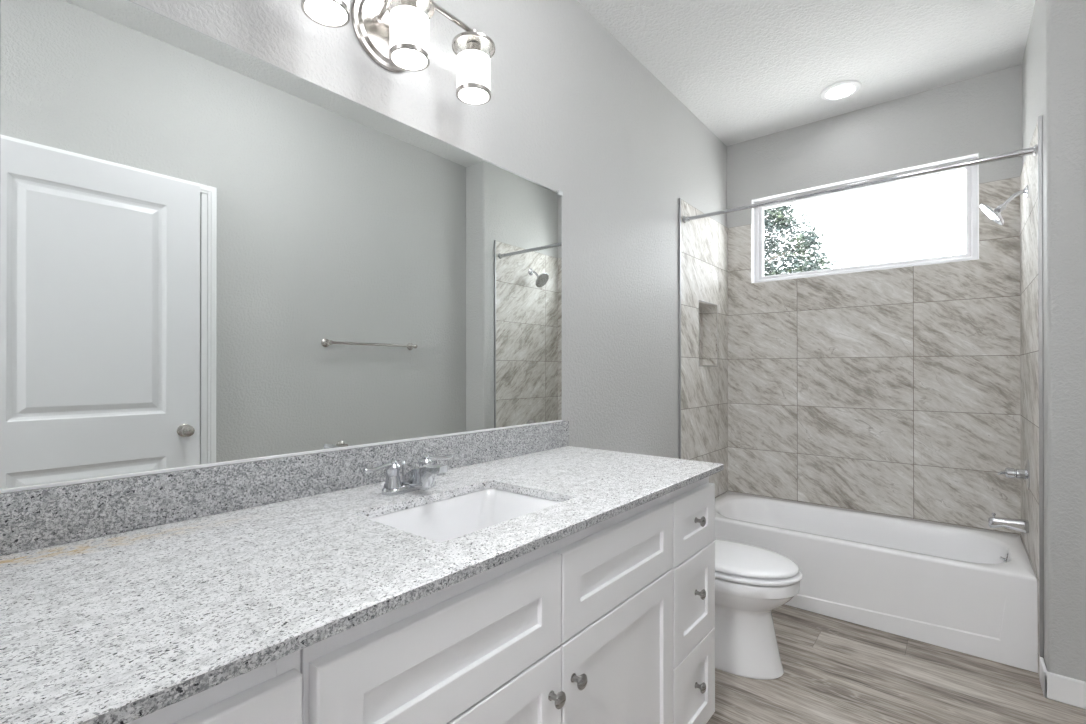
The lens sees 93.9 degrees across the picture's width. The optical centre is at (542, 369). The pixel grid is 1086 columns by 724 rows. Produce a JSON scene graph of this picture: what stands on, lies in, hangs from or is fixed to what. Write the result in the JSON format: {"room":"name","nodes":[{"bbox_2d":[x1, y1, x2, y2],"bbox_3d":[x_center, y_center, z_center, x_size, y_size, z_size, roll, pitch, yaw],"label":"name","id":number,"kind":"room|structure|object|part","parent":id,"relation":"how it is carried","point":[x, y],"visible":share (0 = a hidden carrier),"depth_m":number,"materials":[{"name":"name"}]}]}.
{"room":"bathroom","nodes":[
{"label":"bathroom","id":0,"kind":"room"},
{"bbox_2d":[129,0,726,458],"bbox_3d":[0.035,-0.173,2.147,0.140,2.819,3.835,0,0,39],"label":"wall","id":1,"kind":"structure","parent":0,"point":[570,110],"depth_m":2.19,"materials":[{"name":"grey paint"}]},
{"bbox_2d":[0,0,562,493],"bbox_3d":[-0.421,-0.258,1.469,0.011,0.942,1.578,0,0,39],"label":"mirror","id":2,"kind":"object","parent":1,"relation":"attached to","point":[213,253],"visible":1,"depth_m":1.12,"materials":[{"name":"white mirror"}]},
{"bbox_2d":[0,421,568,555],"bbox_3d":[-0.462,0.264,1.410,0.018,0.102,1.782,0,0,39],"label":"backsplash","id":3,"kind":"structure","parent":1,"relation":"attached to","point":[51,516],"depth_m":1.10,"materials":[{"name":"stone"}]},
{"bbox_2d":[301,0,494,104],"bbox_3d":[-0.380,-0.948,1.385,0.184,0.227,0.601,0,0,39],"label":"vanity light","id":4,"kind":"object","parent":1,"relation":"attached to","point":[394,34],"visible":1,"depth_m":1.39,"materials":[{"name":"white glass"}]},
{"bbox_3d":[-0.508,-0.896,1.187,0.102,0.100,0.102,0,0,39],"label":"lamp shade","id":5,"kind":"part","parent":4,"relation":"part of","materials":[{"name":"white glass"}]},
{"bbox_3d":[-0.508,-0.908,1.187,0.057,0.092,0.057,0,0,39],"label":"bulb","id":6,"kind":"part","parent":4,"relation":"part of","materials":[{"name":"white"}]},
{"bbox_3d":[-0.442,-0.958,1.435,0.023,0.208,0.208,0,0,39],"label":"wall plate","id":7,"kind":"part","parent":4,"relation":"part of","materials":[{"name":"silver metal"}]},
{"bbox_3d":[-0.425,-0.990,1.362,0.023,0.077,0.107,0,0,-41],"label":"arm","id":8,"kind":"part","parent":4,"relation":"part of","materials":[{"name":"silver metal"}]},
{"bbox_2d":[401,0,417,7],"bbox_3d":[-0.360,-0.970,1.369,0.044,0.033,0.044,0,0,39],"label":"socket","id":9,"kind":"object","parent":4,"relation":"attached to","point":[414,3],"depth_m":1.35,"materials":[{"name":"silver metal"}]},
{"bbox_3d":[-0.360,-0.896,1.368,0.102,0.100,0.102,0,0,39],"label":"lamp shade","id":10,"kind":"part","parent":4,"relation":"part of","materials":[{"name":"white glass"}]},
{"bbox_2d":[466,42,480,50],"bbox_3d":[-0.212,-0.970,1.550,0.044,0.033,0.044,0,0,39],"label":"socket","id":11,"kind":"object","parent":4,"relation":"attached to","point":[469,45],"depth_m":1.53,"materials":[{"name":"silver metal"}]},
{"bbox_3d":[-0.212,-0.895,1.550,0.102,0.100,0.102,0,0,39],"label":"lamp shade","id":12,"kind":"part","parent":4,"relation":"part of","materials":[{"name":"white glass"}]},
{"bbox_2d":[681,199,727,497],"bbox_3d":[1.017,0.122,3.304,0.106,2.235,0.797,0,0,39],"label":"tiled wall","id":13,"kind":"structure","parent":0,"point":[704,241],"depth_m":3.25,"materials":[{"name":"tile"}]},
{"bbox_2d":[679,198,680,458],"bbox_3d":[0.800,0.119,2.961,0.012,2.237,0.009,0,0,39],"label":"trim","id":14,"kind":"structure","parent":13,"relation":"attached to","point":[679,198],"depth_m":2.96,"materials":[{"name":"silver metal"}]},
{"bbox_2d":[699,301,715,365],"bbox_3d":[1.032,-0.224,3.326,0.089,0.408,0.307,0,0,39],"label":"wall niche","id":15,"kind":"object","parent":13,"relation":"attached to","point":[708,310],"visible":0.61,"depth_m":3.44,"materials":[{"name":"tile"}]},
{"bbox_2d":[682,144,1037,222],"bbox_3d":[1.415,-0.884,2.523,1.502,0.044,0.044,0,0,39],"label":"shower curtain rod","id":16,"kind":"object","parent":13,"relation":"attached to","point":[1031,150],"visible":1,"depth_m":2.36,"materials":[{"name":"silver metal"}]},
{"bbox_3d":[1.102,-0.884,2.779,0.685,0.021,0.021,0,0,39],"label":"rod","id":17,"kind":"part","parent":16,"relation":"part of","materials":[{"name":"silver metal"}]},
{"bbox_3d":[1.629,-0.885,2.347,0.838,0.025,0.025,0,0,39],"label":"rod","id":18,"kind":"part","parent":16,"relation":"part of","materials":[{"name":"silver metal"}]},
{"bbox_2d":[577,0,1034,145],"bbox_3d":[0.391,-1.637,0.724,2.499,0.100,5.875,0,0,39],"label":"ceiling","id":19,"kind":"structure","parent":0,"point":[747,70],"depth_m":2.50,"materials":[{"name":"white paint"}]},
{"bbox_2d":[820,80,860,100],"bbox_3d":[1.684,-1.573,2.870,0.200,0.013,0.200,0,0,39],"label":"recessed light","id":20,"kind":"object","parent":19,"relation":"in","point":[843,89],"visible":1,"depth_m":2.85,"materials":[{"name":"white paint"}]},
{"bbox_2d":[727,64,1021,227],"bbox_3d":[2.012,-0.170,3.098,1.999,2.819,0.140,0,0,39],"label":"wall","id":21,"kind":"structure","parent":0,"point":[982,114],"depth_m":2.99,"materials":[{"name":"grey paint"}]},
{"bbox_2d":[751,153,978,282],"bbox_3d":[1.925,-0.877,3.148,1.186,0.577,0.125,0,0,39],"label":"window","id":22,"kind":"structure","parent":21,"relation":"in","point":[972,172],"depth_m":3.08,"materials":[{"name":"white plastic"}]},
{"bbox_2d":[728,177,1020,535],"bbox_3d":[1.889,0.122,3.100,1.504,2.235,0.009,0,0,39],"label":"tiled wall","id":23,"kind":"structure","parent":0,"point":[894,391],"depth_m":2.98,"materials":[{"name":"tile"}]},
{"bbox_2d":[706,604,1085,723],"bbox_3d":[0.391,1.282,0.715,2.499,0.100,5.875,0,0,39],"label":"floor","id":24,"kind":"structure","parent":0,"point":[837,671],"depth_m":1.98,"materials":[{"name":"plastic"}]},
{"bbox_2d":[127,650,301,723],"bbox_3d":[-0.642,0.783,0.673,0.667,0.896,0.374,0,0,39],"label":"base cabinet","id":25,"kind":"object","parent":24,"relation":"on","point":[270,693],"visible":0.15,"depth_m":0.58,"materials":[{"name":"white paint"}]},
{"bbox_3d":[-0.409,0.469,0.498,0.024,0.187,0.336,0,0,39],"label":"drawer","id":26,"kind":"part","parent":25,"relation":"part of","materials":[{"name":"white paint"}]},
{"bbox_2d":[300,495,672,723],"bbox_3d":[-0.194,0.784,1.222,0.667,0.896,1.036,0,0,39],"label":"base cabinet","id":27,"kind":"object","parent":24,"relation":"on","point":[576,628],"visible":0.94,"depth_m":0.96,"materials":[{"name":"white paint"}]},
{"bbox_2d":[0,446,723,723],"bbox_3d":[-0.214,0.325,1.209,0.655,0.020,1.783,0,0,39],"label":"countertop","id":28,"kind":"structure","parent":27,"relation":"on","point":[129,626],"depth_m":0.77,"materials":[{"name":"stone"}]},
{"bbox_2d":[363,454,452,495],"bbox_3d":[-0.342,0.273,1.323,0.203,0.084,0.203,0,0,-5],"label":"faucet","id":29,"kind":"object","parent":28,"relation":"on","point":[424,477],"visible":1,"depth_m":1.27,"materials":[{"name":"silver metal"}]},
{"bbox_3d":[-0.403,0.241,1.256,0.021,0.022,0.097,0,0,34],"label":"lever","id":30,"kind":"part","parent":29,"relation":"part of","materials":[{"name":"silver metal"}]},
{"bbox_3d":[-0.381,0.269,1.288,0.047,0.060,0.047,0,0,39],"label":"handle","id":31,"kind":"part","parent":29,"relation":"part of","materials":[{"name":"silver metal"}]},
{"bbox_3d":[-0.372,0.274,1.346,0.012,0.059,0.012,0,0,39],"label":"drain lift rod","id":32,"kind":"part","parent":29,"relation":"part of","materials":[{"name":"silver metal"}]},
{"bbox_3d":[-0.349,0.307,1.327,0.053,0.016,0.157,0,0,39],"label":"plate","id":33,"kind":"part","parent":29,"relation":"part of","materials":[{"name":"silver metal"}]},
{"bbox_3d":[-0.302,0.270,1.289,0.166,0.070,0.039,0,0,39],"label":"spout","id":34,"kind":"part","parent":29,"relation":"part of","materials":[{"name":"silver metal"}]},
{"bbox_3d":[-0.317,0.270,1.367,0.047,0.060,0.047,0,0,39],"label":"handle","id":35,"kind":"part","parent":29,"relation":"part of","materials":[{"name":"silver metal"}]},
{"bbox_3d":[-0.290,0.242,1.394,0.021,0.022,0.097,0,0,44],"label":"lever","id":36,"kind":"part","parent":29,"relation":"part of","materials":[{"name":"silver metal"}]},
{"bbox_2d":[368,488,561,541],"bbox_3d":[-0.166,0.407,1.177,0.345,0.142,0.472,0,0,39],"label":"sink","id":37,"kind":"object","parent":28,"relation":"in","point":[457,516],"visible":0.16,"depth_m":1.32,"materials":[{"name":"white ceramic"}]},
{"bbox_3d":[-0.131,0.467,0.838,0.024,0.182,0.506,0,0,39],"label":"false drawer","id":38,"kind":"part","parent":27,"relation":"part of","materials":[{"name":"white paint"}]},
{"bbox_3d":[-0.131,0.846,0.837,0.024,0.568,0.506,0,0,39],"label":"door","id":39,"kind":"part","parent":27,"relation":"part of","materials":[{"name":"white paint"}]},
{"bbox_3d":[0.027,0.643,0.989,0.030,0.031,0.031,0,0,39],"label":"knob","id":40,"kind":"part","parent":27,"relation":"part of","materials":[{"name":"silver metal"}]},
{"bbox_3d":[0.074,0.643,1.047,0.030,0.031,0.031,0,0,39],"label":"knob","id":41,"kind":"part","parent":27,"relation":"part of","materials":[{"name":"silver metal"}]},
{"bbox_3d":[0.195,0.468,1.238,0.024,0.182,0.518,0,0,39],"label":"false drawer","id":42,"kind":"part","parent":27,"relation":"part of","materials":[{"name":"white paint"}]},
{"bbox_3d":[0.195,0.848,1.237,0.024,0.568,0.518,0,0,39],"label":"door","id":43,"kind":"part","parent":27,"relation":"part of","materials":[{"name":"white paint"}]},
{"bbox_2d":[666,476,714,723],"bbox_3d":[0.238,0.786,1.749,0.667,0.896,0.325,0,0,39],"label":"base cabinet","id":44,"kind":"object","parent":24,"relation":"on","point":[693,568],"visible":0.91,"depth_m":1.55,"materials":[{"name":"white paint"}]},
{"bbox_3d":[0.447,0.736,1.578,0.018,0.798,0.325,0,0,39],"label":"frame","id":45,"kind":"part","parent":44,"relation":"part of","materials":[{"name":"white paint"}]},
{"bbox_3d":[0.462,0.472,1.564,0.024,0.187,0.311,0,0,39],"label":"drawer","id":46,"kind":"part","parent":44,"relation":"part of","materials":[{"name":"white paint"}]},
{"bbox_3d":[0.462,0.709,1.563,0.024,0.279,0.311,0,0,39],"label":"drawer","id":47,"kind":"part","parent":44,"relation":"part of","materials":[{"name":"white paint"}]},
{"bbox_3d":[0.462,0.992,1.562,0.024,0.280,0.311,0,0,39],"label":"drawer","id":48,"kind":"part","parent":44,"relation":"part of","materials":[{"name":"white paint"}]},
{"bbox_3d":[0.479,0.463,1.542,0.030,0.031,0.031,0,0,39],"label":"knob","id":49,"kind":"part","parent":44,"relation":"part of","materials":[{"name":"silver metal"}]},
{"bbox_3d":[0.479,0.967,1.541,0.030,0.031,0.031,0,0,39],"label":"knob","id":50,"kind":"part","parent":44,"relation":"part of","materials":[{"name":"silver metal"}]},
{"bbox_3d":[0.479,0.684,1.542,0.030,0.031,0.031,0,0,39],"label":"knob","id":51,"kind":"part","parent":44,"relation":"part of","materials":[{"name":"silver metal"}]},
{"bbox_2d":[714,539,802,679],"bbox_3d":[0.724,0.857,2.245,0.772,0.757,0.460,0,0,39],"label":"toilet","id":52,"kind":"object","parent":24,"relation":"on","point":[751,581],"visible":0.42,"depth_m":2.04,"materials":[{"name":"white ceramic"}]},
{"bbox_3d":[0.813,0.803,2.173,0.516,0.028,0.366,0,0,39],"label":"lid","id":53,"kind":"part","parent":52,"relation":"part of","materials":[{"name":"white plastic"}]},
{"bbox_3d":[0.734,1.040,2.236,0.725,0.392,0.374,0,0,39],"label":"bowl","id":54,"kind":"part","parent":52,"relation":"part of","materials":[{"name":"white ceramic"}]},
{"bbox_3d":[0.818,0.832,2.168,0.528,0.023,0.382,0,0,39],"label":"seat","id":55,"kind":"part","parent":52,"relation":"part of","materials":[{"name":"white plastic"}]},
{"bbox_2d":[715,491,1037,672],"bbox_3d":[1.658,1.046,2.814,1.501,0.382,0.721,0,0,39],"label":"bathtub","id":56,"kind":"object","parent":24,"relation":"on","point":[968,590],"visible":0.91,"depth_m":2.44,"materials":[{"name":"white ceramic"}]},
{"bbox_2d":[715,491,1036,581],"bbox_3d":[1.658,1.016,2.814,1.501,0.323,0.721,0,0,39],"label":"basin","id":57,"kind":"object","parent":56,"relation":"in","point":[826,543],"depth_m":2.66,"materials":[{"name":"white ceramic"}]},
{"bbox_3d":[2.174,0.899,2.388,0.036,0.070,0.072,0,0,39],"label":"overflow plate","id":58,"kind":"part","parent":56,"relation":"part of","materials":[{"name":"silver metal"}]},
{"bbox_2d":[1020,122,1043,677],"bbox_3d":[2.226,0.119,2.316,0.009,2.235,0.797,0,0,39],"label":"tiled wall","id":59,"kind":"structure","parent":0,"point":[1029,328],"depth_m":2.26,"materials":[{"name":"stone"}]},
{"bbox_2d":[980,185,1027,224],"bbox_3d":[2.166,-0.764,2.386,0.166,0.168,0.137,0,0,39],"label":"shower","id":60,"kind":"object","parent":59,"relation":"attached to","point":[994,214],"visible":1,"depth_m":2.37,"materials":[{"name":"silver metal"}]},
{"bbox_3d":[2.193,-0.792,2.364,0.093,0.071,0.018,0,0,39],"label":"arm","id":61,"kind":"part","parent":60,"relation":"part of","materials":[{"name":"silver metal"}]},
{"bbox_2d":[988,513,1028,532],"bbox_3d":[2.177,0.718,2.373,0.138,0.071,0.058,0,0,39],"label":"tub spout","id":62,"kind":"object","parent":59,"relation":"attached to","point":[1022,525],"visible":1,"depth_m":2.35,"materials":[{"name":"silver metal"}]},
{"bbox_2d":[998,459,1029,489],"bbox_3d":[2.189,0.485,2.364,0.108,0.140,0.140,0,0,39],"label":"shower valve","id":63,"kind":"object","parent":59,"relation":"attached to","point":[1009,472],"visible":1,"depth_m":2.33,"materials":[{"name":"silver metal"}]},
{"bbox_3d":[2.196,0.485,2.358,0.072,0.048,0.048,0,0,39],"label":"handle","id":64,"kind":"part","parent":63,"relation":"part of","materials":[{"name":"silver metal"}]},
{"bbox_2d":[1038,116,1043,656],"bbox_3d":[1.970,0.066,2.005,0.012,2.136,0.009,0,0,39],"label":"trim","id":65,"kind":"structure","parent":59,"relation":"attached to","point":[1040,180],"depth_m":2.00,"materials":[{"name":"silver metal"}]},
{"bbox_2d":[1022,0,1085,681],"bbox_3d":[2.267,-0.173,2.205,0.194,2.819,0.920,0,0,39],"label":"wall","id":66,"kind":"structure","parent":0,"point":[1054,59],"depth_m":1.88,"materials":[{"name":"grey paint"}]},
{"bbox_2d":[1039,657,1085,708],"bbox_3d":[2.000,1.185,1.895,0.195,0.099,0.133,0,0,39],"label":"baseboard","id":67,"kind":"structure","parent":66,"relation":"attached to","point":[1071,691],"depth_m":1.87,"materials":[{"name":"white paint"}]},
{"label":"outside","id":68,"kind":"structure","parent":0,"visible":0},
{"bbox_3d":[19.362,1.607,25.678,60.000,0.100,56.775,0,0,39],"label":"ground","id":69,"kind":"structure","parent":68,"visible":0},
{"bbox_2d":[764,204,846,275],"bbox_3d":[4.540,-1.625,11.756,4.319,6.313,2.433,0,0,32],"label":"tree","id":70,"kind":"object","parent":69,"relation":"on","point":[777,221],"visible":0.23,"depth_m":10.63,"materials":[{"name":"green plant"}]}
]}

